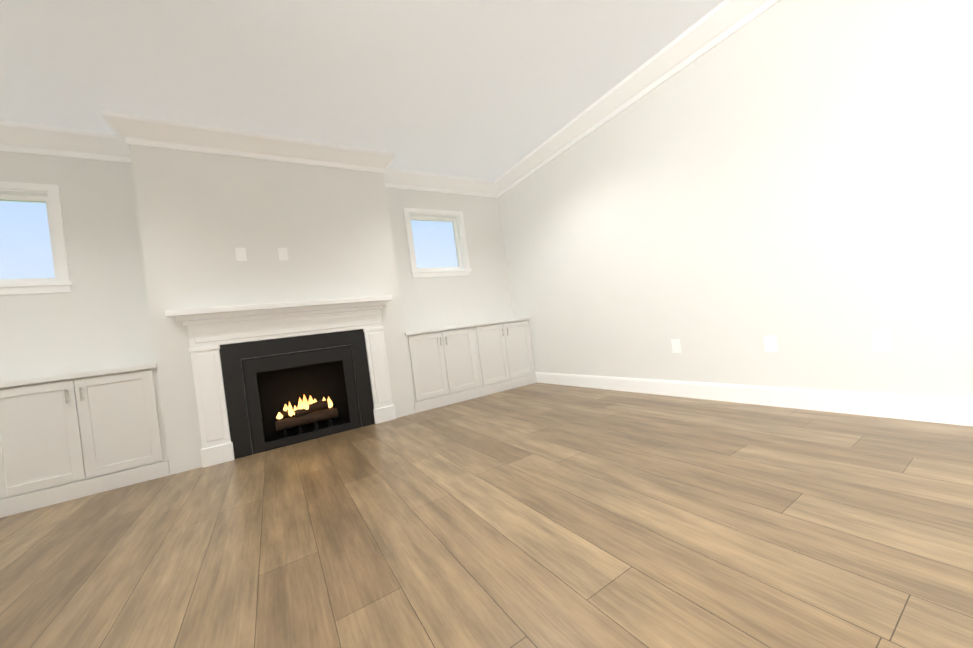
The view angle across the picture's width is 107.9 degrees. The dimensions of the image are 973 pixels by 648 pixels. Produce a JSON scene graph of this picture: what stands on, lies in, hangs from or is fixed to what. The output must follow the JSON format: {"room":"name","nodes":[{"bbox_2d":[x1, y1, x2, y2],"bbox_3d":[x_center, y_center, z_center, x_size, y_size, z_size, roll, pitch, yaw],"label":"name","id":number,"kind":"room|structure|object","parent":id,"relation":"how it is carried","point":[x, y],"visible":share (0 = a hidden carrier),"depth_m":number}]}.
{"room":"living room","nodes":[
{"label":"living room","id":0,"kind":"room"},
{"bbox_2d":[0,151,513,382],"bbox_3d":[-2.027,-0.293,3.747,5.780,2.850,0.150,-7,-1,-32],"label":"wall","id":1,"kind":"structure","parent":0,"point":[97,317],"depth_m":2.99},
{"bbox_2d":[0,181,72,294],"bbox_3d":[-3.784,-0.638,2.691,0.860,0.870,0.184,-7,-1,-32],"label":"window","id":2,"kind":"structure","parent":1,"relation":"in","point":[60,282],"depth_m":2.82},
{"bbox_2d":[0,121,130,162],"bbox_3d":[-3.746,-1.418,2.641,1.700,0.182,0.130,-7,-1,-32],"label":"crown molding","id":3,"kind":"structure","parent":1,"relation":"attached to","point":[14,137],"depth_m":2.84},
{"bbox_2d":[404,208,471,277],"bbox_3d":[-0.650,-1.039,4.628,0.850,0.870,0.184,-7,-1,-32],"label":"window","id":4,"kind":"structure","parent":1,"relation":"in","point":[461,269],"depth_m":4.63},
{"bbox_2d":[384,170,495,196],"bbox_3d":[-0.608,-1.820,4.580,1.620,0.182,0.130,-7,-1,-32],"label":"crown molding","id":5,"kind":"structure","parent":1,"relation":"attached to","point":[404,179],"depth_m":4.59},
{"bbox_2d":[129,144,414,474],"bbox_3d":[-1.927,-0.307,3.515,2.050,2.848,0.348,-7,-1,-32],"label":"wall","id":6,"kind":"structure","parent":0,"point":[202,217],"depth_m":3.21},
{"bbox_2d":[100,111,399,175],"bbox_3d":[-1.986,-1.647,3.334,2.274,0.182,0.122,-7,-1,-32],"label":"crown molding","id":7,"kind":"structure","parent":6,"relation":"attached to","point":[127,129],"depth_m":3.16},
{"bbox_2d":[0,0,723,180],"bbox_3d":[1.212,-2.266,-2.352,14.650,0.100,14.200,-7,-1,-32],"label":"ceiling","id":8,"kind":"structure","parent":0,"point":[490,90],"depth_m":2.56},
{"bbox_2d":[0,383,972,647],"bbox_3d":[1.599,0.633,-2.377,14.650,0.050,14.200,-7,-1,-32],"label":"floor","id":9,"kind":"structure","parent":0,"point":[540,515],"depth_m":1.41},
{"bbox_2d":[0,364,169,517],"bbox_3d":[-3.088,0.844,2.707,1.002,0.860,0.346,-7,-1,-32],"label":"base cabinet","id":10,"kind":"object","parent":9,"relation":"on","point":[67,437],"depth_m":2.58},
{"bbox_2d":[165,295,395,467],"bbox_3d":[-1.786,0.458,3.426,1.790,1.292,0.512,-7,-1,-32],"label":"fireplace","id":11,"kind":"object","parent":9,"relation":"on","point":[297,396],"visible":1,"depth_m":3.35},
{"bbox_2d":[405,325,484,412],"bbox_3d":[-0.545,0.518,4.279,0.902,0.860,0.346,-7,-1,-32],"label":"base cabinet","id":12,"kind":"object","parent":9,"relation":"on","point":[452,365],"depth_m":4.11},
{"bbox_2d":[477,317,536,395],"bbox_3d":[0.142,0.431,4.704,0.962,0.860,0.346,-7,-1,-32],"label":"base cabinet","id":13,"kind":"object","parent":9,"relation":"on","point":[507,360],"depth_m":4.57},
{"bbox_2d":[498,0,972,398],"bbox_3d":[1.504,-0.767,3.321,0.150,2.850,4.300,-7,-1,-32],"label":"wall","id":14,"kind":"structure","parent":0,"point":[795,177],"depth_m":2.39},
{"bbox_2d":[492,0,780,197],"bbox_3d":[1.285,-2.084,3.153,0.112,0.182,4.562,-7,-1,-32],"label":"crown molding","id":15,"kind":"structure","parent":14,"relation":"attached to","point":[721,22],"depth_m":3.01},
{"bbox_2d":[535,372,972,425],"bbox_3d":[1.739,0.566,3.060,0.014,0.140,4.115,-7,-1,-32],"label":"baseboard","id":16,"kind":"structure","parent":14,"relation":"attached to","point":[954,411],"depth_m":2.40},
{"bbox_3d":[6.188,-1.446,-2.915,0.300,2.850,8.220,-7,-1,-32],"label":"wall","id":17,"kind":"structure","parent":0,"visible":0},
{"bbox_2d":[235,248,246,260],"bbox_3d":[-2.197,-0.623,3.169,0.075,0.118,0.010,-7,-1,-32],"label":"outlet","id":18,"kind":"object","parent":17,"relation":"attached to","point":[240,252],"depth_m":3.17},
{"bbox_2d":[278,248,287,259],"bbox_3d":[-1.918,-0.659,3.341,0.075,0.118,0.010,-7,-1,-32],"label":"outlet","id":19,"kind":"object","parent":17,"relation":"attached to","point":[283,254],"depth_m":3.34},
{"bbox_2d":[671,339,680,352],"bbox_3d":[1.664,0.193,3.109,0.009,0.118,0.075,-7,-1,-32],"label":"outlet","id":20,"kind":"object","parent":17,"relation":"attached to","point":[676,348],"depth_m":3.11},
{"bbox_2d":[763,335,777,351],"bbox_3d":[2.020,0.141,2.521,0.009,0.118,0.075,-7,-1,-32],"label":"outlet","id":21,"kind":"object","parent":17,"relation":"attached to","point":[770,342],"depth_m":2.52}
]}

